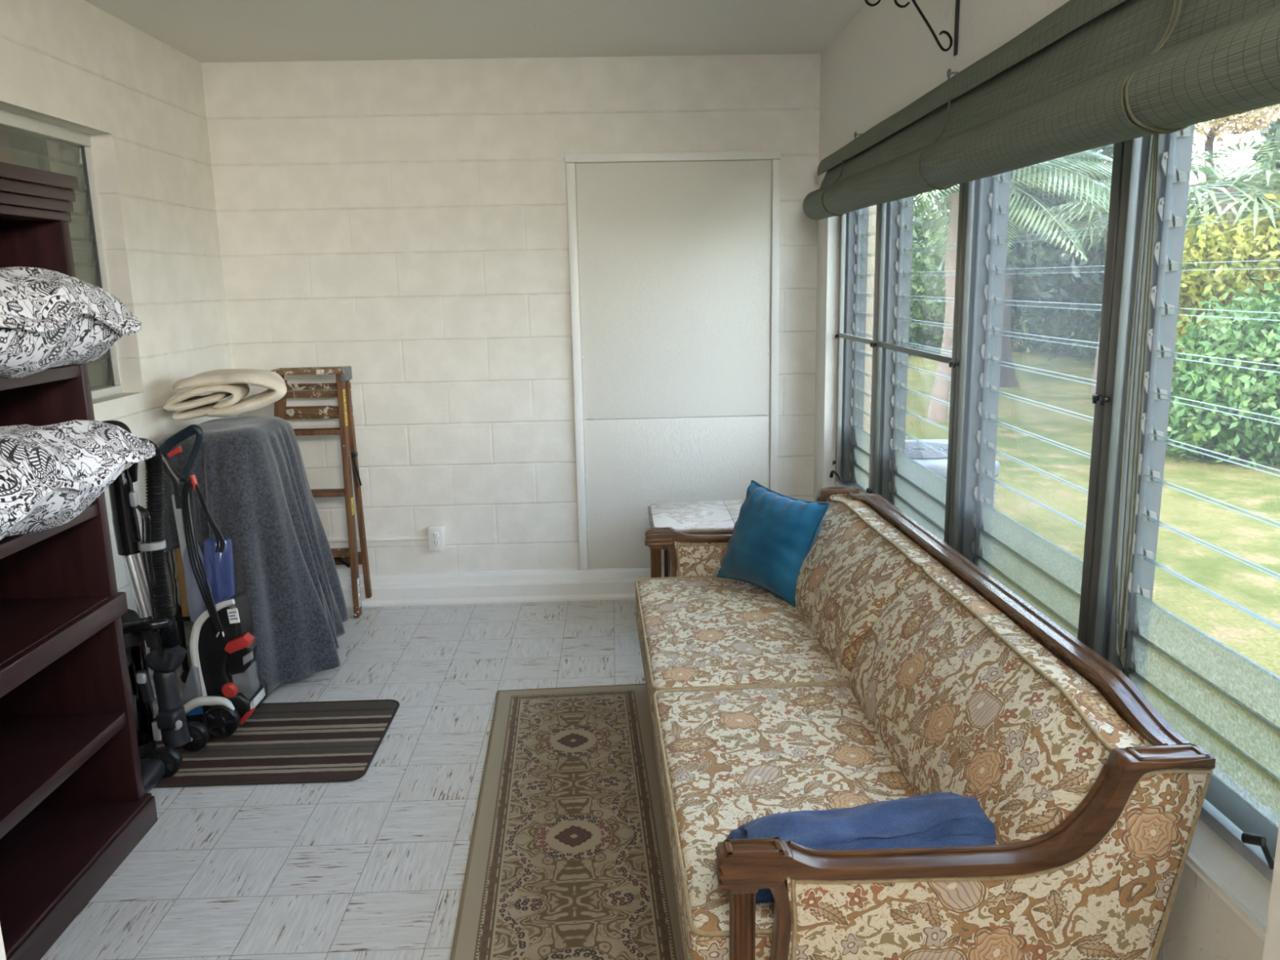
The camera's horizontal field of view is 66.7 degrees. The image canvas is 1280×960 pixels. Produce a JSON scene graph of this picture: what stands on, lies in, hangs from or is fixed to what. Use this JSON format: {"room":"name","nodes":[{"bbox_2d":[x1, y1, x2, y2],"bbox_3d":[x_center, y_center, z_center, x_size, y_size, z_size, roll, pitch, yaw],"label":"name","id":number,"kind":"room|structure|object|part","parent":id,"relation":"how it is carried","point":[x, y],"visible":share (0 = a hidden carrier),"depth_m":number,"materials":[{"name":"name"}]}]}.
{"room":"sunroom","nodes":[
{"label":"sunroom","id":0,"kind":"room"},
{"bbox_2d":[46,140,90,384],"bbox_3d":[-2.596,-0.281,2.885,1.000,2.602,3.900,-1,12,-1],"label":"wall","id":1,"kind":"structure","parent":0,"point":[52,147],"depth_m":4.52,"materials":[{"name":"white paint"}]},
{"bbox_2d":[0,0,237,697],"bbox_3d":[-1.995,-0.259,2.845,0.200,2.552,3.620,-1,12,-1],"label":"wall","id":2,"kind":"structure","parent":0,"point":[73,64],"depth_m":3.75,"materials":[{"name":"paint"}]},
{"bbox_2d":[0,109,122,399],"bbox_3d":[-2.016,-0.632,2.830,0.066,0.950,1.700,-1,12,-1],"label":"window","id":3,"kind":"structure","parent":2,"relation":"in","point":[9,121],"depth_m":3.60,"materials":[{"name":"white paint"}]},
{"bbox_2d":[40,599,645,959],"bbox_3d":[-0.446,1.249,1.981,3.181,0.120,6.400,-1,12,-1],"label":"floor","id":4,"kind":"structure","parent":0,"point":[372,866],"depth_m":2.87,"materials":[{"name":"tile"}]},
{"bbox_2d":[0,161,157,959],"bbox_3d":[-1.656,0.200,2.315,0.421,1.850,0.855,-1,12,-1],"label":"bookcase","id":5,"kind":"object","parent":4,"relation":"on","point":[74,804],"visible":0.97,"depth_m":2.61,"materials":[{"name":"brown wood"}]},
{"bbox_3d":[-1.673,-0.650,2.142,0.421,0.116,0.855,-1,12,-1],"label":"cornice","id":6,"kind":"part","parent":5,"relation":"part of","materials":[{"name":"brown wood"}]},
{"bbox_3d":[-1.674,-0.214,2.231,0.383,0.032,0.728,-1,12,-1],"label":"shelf","id":7,"kind":"part","parent":5,"relation":"part of","materials":[{"name":"brown wood"}]},
{"bbox_3d":[-1.666,0.157,2.306,0.383,0.032,0.728,-1,12,-1],"label":"shelf","id":8,"kind":"part","parent":5,"relation":"part of","materials":[{"name":"brown wood"}]},
{"bbox_3d":[-1.654,0.759,2.429,0.383,0.039,0.728,-1,12,-1],"label":"shelf","id":9,"kind":"part","parent":5,"relation":"part of","materials":[{"name":"brown wood"}]},
{"bbox_3d":[-1.650,0.431,2.362,0.405,0.063,0.820,-1,12,-1],"label":"shelf","id":10,"kind":"part","parent":5,"relation":"part of","materials":[{"name":"brown wood"}]},
{"bbox_2d":[0,266,142,377],"bbox_3d":[-1.588,-0.370,2.242,0.518,0.283,0.868,-1,12,-1],"label":"bed pillow","id":11,"kind":"object","parent":5,"relation":"on","point":[49,318],"visible":1,"depth_m":2.29,"materials":[{"name":"fabric"}]},
{"bbox_3d":[-1.678,0.168,2.698,0.397,1.760,0.036,-1,12,-1],"label":"panel","id":12,"kind":"part","parent":5,"relation":"part of","materials":[{"name":"brown wood"}]},
{"bbox_2d":[0,419,155,540],"bbox_3d":[-1.580,0.006,2.320,0.519,0.268,0.867,-1,12,-1],"label":"bed pillow","id":13,"kind":"object","parent":5,"relation":"on","point":[50,474],"visible":1,"depth_m":2.33,"materials":[{"name":"fabric"}]},
{"bbox_2d":[173,577,191,683],"bbox_3d":[-1.665,0.288,4.048,0.390,0.984,0.500,-1,12,-1],"label":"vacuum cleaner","id":14,"kind":"object","parent":4,"relation":"on","point":[179,617],"visible":0.16,"depth_m":3.87,"materials":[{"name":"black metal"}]},
{"bbox_2d":[166,549,181,607],"bbox_3d":[-1.787,0.340,3.924,0.165,0.340,0.226,-1,12,-1],"label":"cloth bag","id":15,"kind":"object","parent":14,"relation":"on","point":[171,554],"visible":0.12,"depth_m":3.83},
{"bbox_3d":[-1.815,0.310,3.831,0.024,0.896,0.073,10,16,43],"label":"post","id":16,"kind":"part","parent":14,"relation":"part of","materials":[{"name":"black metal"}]},
{"bbox_2d":[174,546,189,616],"bbox_3d":[-1.746,0.329,3.793,0.115,0.420,0.024,-1,12,-1],"label":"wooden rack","id":17,"kind":"object","parent":14,"relation":"on","point":[180,573],"visible":0.08,"depth_m":3.79,"materials":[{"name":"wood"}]},
{"bbox_2d":[173,613,191,621],"bbox_3d":[-1.669,0.494,4.090,0.370,0.025,0.500,-1,12,-1],"label":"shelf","id":18,"kind":"object","parent":14,"relation":"attached to","point":[179,617],"depth_m":3.84,"materials":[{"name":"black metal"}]},
{"bbox_2d":[155,416,349,693],"bbox_3d":[-1.560,0.245,4.003,0.664,0.982,0.909,-1,12,-1],"label":"blanket","id":19,"kind":"object","parent":14,"relation":"on","point":[250,473],"visible":0.73,"depth_m":3.77,"materials":[{"name":"fabric"}]},
{"bbox_2d":[162,368,286,421],"bbox_3d":[-1.614,-0.345,3.877,0.488,0.185,0.335,-1,12,-1],"label":"folded blanket","id":20,"kind":"object","parent":19,"relation":"on","point":[224,383],"visible":1,"depth_m":3.75,"materials":[{"name":"fabric"}]},
{"bbox_2d":[143,699,399,787],"bbox_3d":[-1.342,0.911,3.402,0.890,0.010,0.615,-1,12,-1],"label":"floor mat","id":21,"kind":"object","parent":4,"relation":"on","point":[315,741],"visible":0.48,"depth_m":3.34,"materials":[{"name":"fabric"}]},
{"bbox_2d":[101,420,209,793],"bbox_3d":[-1.646,0.399,3.035,0.371,1.155,0.410,-1,12,-1],"label":"vacuum","id":22,"kind":"object","parent":21,"relation":"on","point":[155,623],"visible":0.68,"depth_m":3.10,"materials":[{"name":"plastic"}]},
{"bbox_3d":[-1.688,0.476,3.146,0.156,0.114,0.156,-1,12,-1],"label":"bin lid","id":23,"kind":"part","parent":22,"relation":"part of","materials":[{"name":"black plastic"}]},
{"bbox_3d":[-1.568,0.471,3.048,0.190,0.074,0.084,-5,12,-20],"label":"carry handle","id":24,"kind":"part","parent":22,"relation":"part of","materials":[{"name":"black plastic"}]},
{"bbox_3d":[-1.548,0.317,3.081,0.048,0.491,0.020,-1,12,-1],"label":"power cord","id":25,"kind":"part","parent":22,"relation":"part of","materials":[{"name":"silver metal"}]},
{"bbox_3d":[-1.489,0.788,3.126,0.032,0.032,0.016,-1,12,-1],"label":"release knob","id":26,"kind":"part","parent":22,"relation":"part of","materials":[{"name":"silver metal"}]},
{"bbox_2d":[157,424,268,737],"bbox_3d":[-1.515,0.345,3.440,0.301,1.093,0.292,-1,12,-1],"label":"vacuum cleaner","id":27,"kind":"object","parent":21,"relation":"on","point":[219,693],"visible":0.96,"depth_m":3.40,"materials":[{"name":"black plastic"}]},
{"bbox_3d":[-1.560,0.000,3.354,0.054,0.023,0.017,6,14,33],"label":"hook arm","id":28,"kind":"part","parent":27,"relation":"part of","materials":[{"name":"black plastic"}]},
{"bbox_3d":[-1.567,0.364,3.434,0.072,0.272,0.081,-1,12,-1],"label":"solution tank","id":29,"kind":"part","parent":27,"relation":"part of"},
{"bbox_3d":[-1.506,0.265,3.345,0.146,0.507,0.087,1,12,11],"label":"power cord","id":30,"kind":"part","parent":27,"relation":"part of","materials":[{"name":"black plastic"}]},
{"bbox_3d":[-1.492,0.608,3.417,0.171,0.393,0.028,-1,12,-1],"label":"trim","id":31,"kind":"part","parent":27,"relation":"part of","materials":[{"name":"grey plastic"}]},
{"bbox_3d":[-1.490,0.339,3.451,0.095,0.272,0.128,-1,12,-1],"label":"clean water tank","id":32,"kind":"part","parent":27,"relation":"part of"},
{"bbox_2d":[228,611,237,619],"bbox_3d":[-1.415,0.472,3.383,0.029,0.030,0.001,-1,12,-1],"label":"print","id":33,"kind":"object","parent":27,"relation":"attached to","point":[232,615],"depth_m":3.38},
{"bbox_3d":[-1.408,0.572,3.417,0.094,0.063,0.054,-1,12,-1],"label":"tank lid","id":34,"kind":"part","parent":27,"relation":"part of","materials":[{"name":"red plastic"}]},
{"bbox_3d":[-1.406,0.622,3.437,0.094,0.126,0.065,-1,12,-1],"label":"tank handle","id":35,"kind":"part","parent":27,"relation":"part of","materials":[{"name":"black plastic"}]},
{"bbox_3d":[-1.406,0.715,3.466,0.080,0.174,0.065,-1,12,-1],"label":"recovery tank","id":36,"kind":"part","parent":27,"relation":"part of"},
{"bbox_2d":[271,365,372,617],"bbox_3d":[-1.567,0.068,4.609,0.482,1.189,0.174,-1,12,-1],"label":"step ladder","id":37,"kind":"object","parent":4,"relation":"on","point":[349,557],"visible":0.77,"depth_m":4.58,"materials":[{"name":"paint"}]},
{"bbox_3d":[-1.708,0.088,4.578,0.169,1.167,0.064,-6,13,-24],"label":"rail","id":38,"kind":"part","parent":37,"relation":"part of","materials":[{"name":"paint"}]},
{"bbox_3d":[-1.729,0.060,4.662,0.164,1.073,0.035,-3,12,-7],"label":"leg","id":39,"kind":"part","parent":37,"relation":"part of","materials":[{"name":"paint"}]},
{"bbox_3d":[-1.368,-0.494,4.520,0.026,0.061,0.120,-1,12,-1],"label":"hinge plate","id":40,"kind":"part","parent":37,"relation":"part of","materials":[{"name":"metal"}]},
{"bbox_3d":[-1.371,0.080,4.586,0.030,1.166,0.112,-1,12,-1],"label":"rail","id":41,"kind":"part","parent":37,"relation":"part of","materials":[{"name":"paint"}]},
{"bbox_3d":[-1.355,0.050,4.670,0.054,1.071,0.047,-1,12,-1],"label":"leg","id":42,"kind":"part","parent":37,"relation":"part of","materials":[{"name":"paint"}]},
{"bbox_2d":[449,683,684,959],"bbox_3d":[-0.184,1.028,2.713,0.584,0.009,2.202,-2,12,-4],"label":"runner rug","id":43,"kind":"object","parent":4,"relation":"on","point":[569,857],"visible":0.9,"depth_m":2.76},
{"bbox_2d":[647,499,745,577],"bbox_3d":[0.407,0.404,4.426,0.720,0.524,0.550,-1,12,-1],"label":"side table","id":44,"kind":"object","parent":4,"relation":"on","point":[695,517],"visible":0.36,"depth_m":4.34,"materials":[{"name":"white stone"}]},
{"bbox_3d":[0.133,0.419,4.616,0.036,0.430,0.036,-1,12,-1],"label":"leg","id":45,"kind":"part","parent":44,"relation":"part of","materials":[{"name":"brown wood"}]},
{"bbox_3d":[0.143,0.495,4.244,0.036,0.430,0.036,-1,12,-1],"label":"leg","id":46,"kind":"part","parent":44,"relation":"part of","materials":[{"name":"brown wood"}]},
{"bbox_3d":[0.403,0.203,4.386,0.720,0.094,0.550,-1,12,-1],"label":"table frame","id":47,"kind":"part","parent":44,"relation":"part of","materials":[{"name":"brown wood"}]},
{"bbox_2d":[635,486,1215,959],"bbox_3d":[0.463,0.613,2.689,0.861,0.805,2.158,-2,12,-3],"label":"sofa","id":48,"kind":"object","parent":4,"relation":"on","point":[900,668],"visible":0.9,"depth_m":1.97,"materials":[{"name":"beige fabric"}]},
{"bbox_3d":[0.064,0.453,3.709,0.048,0.448,0.043,-2,12,-3],"label":"arm post","id":49,"kind":"part","parent":48,"relation":"part of","materials":[{"name":"brown wood"}]},
{"bbox_2d":[635,577,849,723],"bbox_3d":[0.295,0.526,3.186,0.575,0.159,1.017,-2,12,-3],"label":"seat cushion","id":50,"kind":"object","parent":48,"relation":"on","point":[695,633],"depth_m":2.99,"materials":[{"name":"beige fabric"}]},
{"bbox_3d":[0.173,0.871,1.651,0.048,0.448,0.043,-2,12,-3],"label":"arm post","id":51,"kind":"part","parent":48,"relation":"part of","materials":[{"name":"brown wood"}]},
{"bbox_3d":[0.421,0.137,3.665,0.813,0.198,0.054,-2,12,-3],"label":"arm rail","id":52,"kind":"part","parent":48,"relation":"part of","materials":[{"name":"brown wood"}]},
{"bbox_3d":[0.479,0.353,3.710,0.713,0.608,0.034,-2,12,-3],"label":"arm panel","id":53,"kind":"part","parent":48,"relation":"part of","materials":[{"name":"beige fabric"}]},
{"bbox_2d":[716,480,830,606],"bbox_3d":[0.462,0.209,3.454,0.228,0.365,0.400,-10,15,-38],"label":"throw pillow","id":54,"kind":"object","parent":48,"relation":"on","point":[770,542],"visible":0.98,"depth_m":3.36,"materials":[{"name":"teal fabric"}]},
{"bbox_2d":[653,684,915,959],"bbox_3d":[0.349,0.730,2.183,0.575,0.159,1.017,-2,12,-3],"label":"seat cushion","id":55,"kind":"object","parent":48,"relation":"on","point":[729,757],"depth_m":2.19,"materials":[{"name":"beige fabric"}]},
{"bbox_2d":[726,791,995,903],"bbox_3d":[0.442,0.667,1.804,0.580,0.131,0.256,-1,12,-1],"label":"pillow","id":56,"kind":"object","parent":48,"relation":"on","point":[934,820],"visible":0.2,"depth_m":1.78,"materials":[{"name":"fabric"}]},
{"bbox_3d":[0.666,0.341,3.170,0.281,0.420,1.029,-2,12,-3],"label":"backrest panel","id":57,"kind":"part","parent":48,"relation":"part of","materials":[{"name":"beige fabric"}]},
{"bbox_3d":[0.531,0.555,1.606,0.813,0.198,0.054,-2,12,-3],"label":"arm rail","id":58,"kind":"part","parent":48,"relation":"part of","materials":[{"name":"brown wood"}]},
{"bbox_3d":[0.589,0.770,1.655,0.713,0.608,0.034,-2,12,-3],"label":"arm panel","id":59,"kind":"part","parent":48,"relation":"part of","materials":[{"name":"beige fabric"}]},
{"bbox_3d":[0.718,0.544,2.167,0.278,0.420,1.029,-2,12,-3],"label":"backrest panel","id":60,"kind":"part","parent":48,"relation":"part of","materials":[{"name":"beige fabric"}]},
{"bbox_3d":[0.854,0.242,2.635,0.058,0.072,2.030,-2,12,-3],"label":"crest rail","id":61,"kind":"part","parent":48,"relation":"part of","materials":[{"name":"brown wood"}]},
{"bbox_2d":[84,0,869,62],"bbox_3d":[-0.454,-1.384,1.445,3.271,0.150,6.400,-1,12,-1],"label":"ceiling","id":62,"kind":"structure","parent":0,"point":[206,31],"depth_m":3.86,"materials":[{"name":"white paint"}]},
{"bbox_2d":[200,53,820,574],"bbox_3d":[-0.561,-0.677,4.751,3.175,2.552,0.200,-1,12,-1],"label":"wall","id":63,"kind":"structure","parent":0,"point":[403,224],"depth_m":4.56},
{"bbox_2d":[327,535,428,542],"bbox_3d":[-1.483,0.297,4.812,0.887,0.018,0.016,-1,12,-1],"label":"cable raceway","id":64,"kind":"object","parent":63,"relation":"attached to","point":[418,537],"visible":0.56,"depth_m":4.81,"materials":[{"name":"plastic"}]},
{"bbox_2d":[427,525,444,551],"bbox_3d":[-1.005,0.286,4.806,0.074,0.120,0.051,-1,12,-1],"label":"power outlet","id":65,"kind":"object","parent":63,"relation":"attached to","point":[436,533],"visible":1,"depth_m":4.79,"materials":[{"name":"plastic"}]},
{"bbox_2d":[431,531,439,538],"bbox_3d":[-1.005,0.271,4.780,0.033,0.033,0.004,-1,12,-1],"label":"socket","id":66,"kind":"object","parent":65,"relation":"attached to","point":[435,535],"depth_m":4.78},
{"bbox_2d":[432,539,439,546],"bbox_3d":[-1.004,0.310,4.788,0.033,0.033,0.004,-1,12,-1],"label":"socket","id":67,"kind":"object","parent":65,"relation":"attached to","point":[435,542],"depth_m":4.79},
{"bbox_2d":[337,566,664,607],"bbox_3d":[-0.523,0.528,4.856,2.795,0.147,0.075,-1,12,-1],"label":"baseboard","id":68,"kind":"structure","parent":63,"relation":"attached to","point":[567,584],"depth_m":4.84,"materials":[{"name":"wood"}]},
{"bbox_2d":[564,150,781,569],"bbox_3d":[0.172,-0.539,4.684,0.996,1.987,0.026,-1,12,-1],"label":"door","id":69,"kind":"structure","parent":63,"relation":"in","point":[677,295],"depth_m":4.65,"materials":[{"name":"white"}]},
{"bbox_2d":[0,819,1279,959],"bbox_3d":[-0.456,0.076,1.048,3.175,2.552,0.120,-1,12,-1],"label":"wall","id":70,"kind":"structure","parent":0,"point":[1272,941],"depth_m":1.23,"materials":[{"name":"white paint"}]},
{"bbox_2d":[813,0,1266,959],"bbox_3d":[0.988,-0.334,2.915,0.180,2.552,3.620,-1,12,-1],"label":"wall","id":71,"kind":"structure","parent":0,"point":[886,57],"depth_m":3.21,"materials":[{"name":"white paint"}]},
{"bbox_2d":[829,166,879,493],"bbox_3d":[0.960,-0.612,4.149,0.159,1.435,0.650,-1,12,-1],"label":"window","id":72,"kind":"structure","parent":71,"relation":"in","point":[853,445],"depth_m":4.42,"materials":[{"name":"glass"}]},
{"bbox_3d":[0.905,-0.021,4.512,0.028,0.050,0.077,-8,13,-30],"label":"crank handle","id":73,"kind":"part","parent":72,"relation":"part of","materials":[{"name":"black plastic"}]},
{"bbox_3d":[0.940,0.074,4.290,0.023,0.025,0.578,-1,12,-1],"label":"rail","id":74,"kind":"part","parent":72,"relation":"part of","materials":[{"name":"grey metal"}]},
{"bbox_3d":[0.983,-0.668,4.439,0.096,1.383,0.016,-1,12,-1],"label":"clip rail","id":75,"kind":"part","parent":72,"relation":"part of","materials":[{"name":"metal"}]},
{"bbox_3d":[0.989,-0.613,4.149,0.100,1.435,0.650,-1,12,-1],"label":"frame","id":76,"kind":"part","parent":72,"relation":"part of","materials":[{"name":"grey metal"}]},
{"bbox_2d":[864,0,959,56],"bbox_3d":[0.707,-1.359,2.667,0.342,0.370,0.018,-1,12,-1],"label":"bracket","id":77,"kind":"object","parent":71,"relation":"attached to","point":[957,2],"visible":1,"depth_m":2.69,"materials":[{"name":"black metal"}]},
{"bbox_2d":[868,182,964,545],"bbox_3d":[0.993,-0.456,3.380,0.137,1.435,0.920,-1,12,-1],"label":"window","id":78,"kind":"structure","parent":71,"relation":"in","point":[922,494],"depth_m":3.74,"materials":[{"name":"glass"}]},
{"bbox_3d":[1.010,-0.457,3.380,0.100,1.435,0.920,-1,12,-1],"label":"frame","id":79,"kind":"part","parent":78,"relation":"part of","materials":[{"name":"grey metal"}]},
{"bbox_3d":[1.002,-0.537,3.795,0.096,1.383,0.016,-1,12,-1],"label":"clip rail","id":80,"kind":"part","parent":78,"relation":"part of","materials":[{"name":"metal"}]},
{"bbox_2d":[948,42,1124,645],"bbox_3d":[1.018,-0.275,2.489,0.137,1.435,0.900,-1,12,-1],"label":"window","id":81,"kind":"structure","parent":71,"relation":"in","point":[1051,579],"depth_m":2.82,"materials":[{"name":"glass"}]},
{"bbox_3d":[1.027,-0.354,2.893,0.096,1.383,0.016,-1,12,-1],"label":"clip rail","id":82,"kind":"part","parent":81,"relation":"part of","materials":[{"name":"metal"}]},
{"bbox_3d":[1.036,-0.275,2.489,0.100,1.435,0.900,-1,12,-1],"label":"frame","id":83,"kind":"part","parent":81,"relation":"part of","materials":[{"name":"grey metal"}]},
{"bbox_2d":[832,484,1271,942],"bbox_3d":[1.002,0.383,2.949,0.180,0.047,3.400,-1,12,-1],"label":"sill","id":84,"kind":"structure","parent":71,"relation":"attached to","point":[1251,888],"depth_m":1.61,"materials":[{"name":"paint"}]},
{"bbox_2d":[1086,3,1279,883],"bbox_3d":[1.026,-0.092,1.592,0.173,1.435,0.930,-1,12,-1],"label":"window","id":85,"kind":"structure","parent":71,"relation":"in","point":[1220,700],"depth_m":1.95,"materials":[{"name":"glass"}]},
{"bbox_2d":[802,0,1279,657],"bbox_3d":[0.833,-0.484,2.775,0.162,1.314,3.355,-1,12,-1],"label":"blind","id":86,"kind":"object","parent":85,"relation":"attached to","point":[1221,61],"visible":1,"depth_m":1.85,"materials":[{"name":"green fabric"}]},
{"bbox_3d":[0.778,-1.141,3.800,0.132,0.214,0.039,-1,12,-1],"label":"lift cord","id":87,"kind":"part","parent":86,"relation":"part of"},
{"bbox_3d":[0.812,-0.899,2.604,0.132,0.237,0.039,-1,12,-1],"label":"lift cord","id":88,"kind":"part","parent":86,"relation":"part of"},
{"bbox_3d":[0.930,-0.130,1.829,0.031,0.994,0.098,3,12,20],"label":"pull cord","id":89,"kind":"part","parent":86,"relation":"part of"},
{"bbox_3d":[0.842,-0.683,1.540,0.132,0.258,0.053,-1,12,-1],"label":"lift cord","id":90,"kind":"part","parent":86,"relation":"part of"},
{"bbox_2d":[819,0,1279,188],"bbox_3d":[0.850,-0.993,2.634,0.046,0.220,3.280,-1,12,-1],"label":"shade","id":91,"kind":"object","parent":85,"relation":"attached to","point":[1060,49],"depth_m":2.08,"materials":[{"name":"fabric"}]},
{"bbox_3d":[0.999,-0.094,1.591,0.020,1.430,0.922,-1,12,-1],"label":"screen frame","id":92,"kind":"part","parent":85,"relation":"part of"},
{"bbox_3d":[1.052,-0.174,2.012,0.096,1.383,0.016,-1,12,-1],"label":"clip rail","id":93,"kind":"part","parent":85,"relation":"part of","materials":[{"name":"metal"}]},
{"bbox_3d":[1.013,0.594,1.731,0.023,0.025,0.854,-1,12,-1],"label":"rail","id":94,"kind":"part","parent":85,"relation":"part of","materials":[{"name":"grey metal"}]},
{"bbox_3d":[0.986,0.588,1.549,0.050,0.066,0.034,-6,12,-22],"label":"crank handle","id":95,"kind":"part","parent":85,"relation":"part of","materials":[{"name":"black plastic"}]},
{"label":"outside","id":96,"kind":"structure","parent":0,"visible":0},
{"bbox_2d":[905,321,1279,676],"bbox_3d":[29.641,-5.619,34.107,58.880,0.200,82.000,-1,12,-1],"label":"ground","id":97,"kind":"structure","parent":96,"point":[1256,491],"depth_m":7.83,"materials":[{"name":"plant"}]},
{"bbox_2d":[862,204,876,434],"bbox_3d":[1.120,-0.602,4.967,0.104,2.852,0.344,-1,12,-1],"label":"post","id":98,"kind":"object","parent":97,"relation":"on","point":[872,219],"visible":0.04,"depth_m":4.75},
{"bbox_2d":[908,248,941,351],"bbox_3d":[5.355,-4.448,22.385,3.326,3.136,2.701,-1,12,-1],"label":"shrub","id":99,"kind":"object","parent":97,"relation":"on","point":[916,326],"visible":0.11,"depth_m":22.21,"materials":[{"name":"green plant"}]},
{"bbox_2d":[908,211,947,344],"bbox_3d":[6.826,-5.223,25.386,3.325,3.397,3.158,-10,15,-37],"label":"shrub","id":100,"kind":"object","parent":97,"relation":"on","point":[917,231],"visible":0.02,"depth_m":24.86,"materials":[{"name":"green plant"}]},
{"bbox_2d":[909,225,947,352],"bbox_3d":[7.033,-4.542,22.986,2.742,3.013,2.547,6,13,31],"label":"shrub","id":101,"kind":"object","parent":97,"relation":"on","point":[938,313],"visible":0.19,"depth_m":22.65,"materials":[{"name":"green plant"}]},
{"bbox_2d":[911,197,946,287],"bbox_3d":[6.853,-7.002,30.113,6.018,5.056,4.568,-1,12,-1],"label":"tree","id":102,"kind":"object","parent":97,"relation":"on","point":[917,220],"visible":0.04,"depth_m":29.30,"materials":[{"name":"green plant"}]},
{"bbox_2d":[912,189,950,219],"bbox_3d":[12.150,-10.057,40.808,7.878,6.548,5.898,-1,12,-1],"label":"tree","id":103,"kind":"object","parent":97,"relation":"on","point":[925,210],"visible":0.02,"depth_m":40.01,"materials":[{"name":"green plant"}]},
{"bbox_2d":[904,439,999,507],"bbox_3d":[1.944,0.087,6.835,0.920,0.622,1.120,-1,12,-1],"label":"slab","id":104,"kind":"object","parent":97,"relation":"on","point":[935,461],"visible":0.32,"depth_m":6.55,"materials":[{"name":"concrete"}]},
{"bbox_2d":[912,200,1018,332],"bbox_3d":[10.655,-6.600,30.333,5.031,4.044,3.921,3,12,21],"label":"tree","id":105,"kind":"object","parent":97,"relation":"on","point":[930,226],"visible":0.02,"depth_m":29.64,"materials":[{"name":"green plant"}]},
{"bbox_2d":[912,231,1023,342],"bbox_3d":[8.754,-5.313,25.978,3.541,3.260,2.742,-1,12,-1],"label":"shrub","id":106,"kind":"object","parent":97,"relation":"on","point":[948,231],"visible":0.02,"depth_m":25.82,"materials":[{"name":"green plant"}]},
{"bbox_2d":[1010,302,1068,352],"bbox_3d":[9.314,-4.511,23.052,3.386,2.835,2.789,4,12,22],"label":"shrub","id":107,"kind":"object","parent":97,"relation":"on","point":[1037,346],"visible":0.06,"depth_m":22.90,"materials":[{"name":"green plant"}]},
{"bbox_2d":[912,145,1189,422],"bbox_3d":[3.958,-2.414,11.863,4.910,3.557,4.172,-1,12,-1],"label":"palm tree","id":108,"kind":"object","parent":97,"relation":"on","point":[937,413],"visible":0.21,"depth_m":11.64,"materials":[{"name":"green plant"}]},
{"bbox_2d":[1012,306,1097,354],"bbox_3d":[9.805,-4.261,22.052,3.382,2.727,2.408,-1,12,-1],"label":"shrub","id":109,"kind":"object","parent":97,"relation":"on","point":[1039,331],"visible":0.07,"depth_m":22.25,"materials":[{"name":"green plant"}]},
{"bbox_2d":[928,143,1186,387],"bbox_3d":[7.447,-4.094,17.283,4.066,4.556,5.432,5,13,28],"label":"shade tree","id":110,"kind":"object","parent":97,"relation":"on","point":[1072,285],"visible":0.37,"depth_m":16.30,"materials":[{"name":"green plant"}]},
{"bbox_2d":[1021,270,1103,358],"bbox_3d":[9.945,-3.858,20.663,3.363,2.487,2.778,-1,12,-1],"label":"shrub","id":111,"kind":"object","parent":97,"relation":"on","point":[1084,353],"visible":0.02,"depth_m":20.91,"materials":[{"name":"green plant"}]},
{"bbox_2d":[1054,270,1104,364],"bbox_3d":[9.744,-3.600,19.149,2.763,2.594,2.601,-10,15,-38],"label":"shrub","id":112,"kind":"object","parent":97,"relation":"on","point":[1086,335],"visible":0.03,"depth_m":19.41,"materials":[{"name":"green plant"}]},
{"bbox_2d":[1024,175,1204,395],"bbox_3d":[6.871,-2.851,14.287,2.452,3.216,2.514,-1,12,-1],"label":"fan palm","id":113,"kind":"object","parent":97,"relation":"on","point":[1070,211],"visible":0.24,"depth_m":14.20,"materials":[{"name":"green plant"}]},
{"bbox_2d":[1102,140,1279,416],"bbox_3d":[6.647,-2.200,11.145,2.678,3.204,2.782,-1,12,-1],"label":"fan palm","id":114,"kind":"object","parent":97,"relation":"on","point":[1227,198],"visible":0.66,"depth_m":10.50,"materials":[{"name":"green plant"}]},
{"bbox_2d":[1178,189,1206,304],"bbox_3d":[12.386,-5.589,24.517,4.850,4.313,3.565,-1,12,-1],"label":"tree","id":115,"kind":"object","parent":97,"relation":"on","point":[1188,189],"visible":0.02,"depth_m":23.63,"materials":[{"name":"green plant"}]},
{"bbox_2d":[1164,275,1279,468],"bbox_3d":[6.198,-1.096,9.269,2.822,1.799,1.927,-4,12,-15],"label":"bush","id":116,"kind":"object","parent":97,"relation":"on","point":[1256,391],"visible":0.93,"depth_m":9.11,"materials":[{"name":"green plant"}]},
{"bbox_2d":[1171,173,1279,389],"bbox_3d":[8.469,-2.432,12.377,5.029,3.085,2.424,-1,12,-1],"label":"bush","id":117,"kind":"object","parent":97,"relation":"on","point":[1261,197],"visible":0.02,"depth_m":12.24,"materials":[{"name":"green plant"}]},
{"bbox_2d":[1173,190,1279,367],"bbox_3d":[6.705,-1.935,10.467,2.697,2.944,1.605,-1,12,-1],"label":"bush","id":118,"kind":"object","parent":97,"relation":"on","point":[1236,243],"visible":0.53,"depth_m":10.05,"materials":[{"name":"yellow plant"}]},
{"bbox_2d":[1183,118,1279,312],"bbox_3d":[8.514,-2.918,13.098,2.072,3.745,2.103,8,15,38],"label":"tree","id":119,"kind":"object","parent":97,"relation":"on","point":[1274,128],"visible":0.04,"depth_m":12.81,"materials":[{"name":"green plant"}]},
{"bbox_2d":[1192,103,1279,215],"bbox_3d":[10.409,-4.157,16.523,3.354,4.753,1.370,-1,12,-1],"label":"tree","id":120,"kind":"object","parent":97,"relation":"on","point":[1251,124],"visible":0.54,"depth_m":16.03,"materials":[{"name":"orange plant"}]}
]}

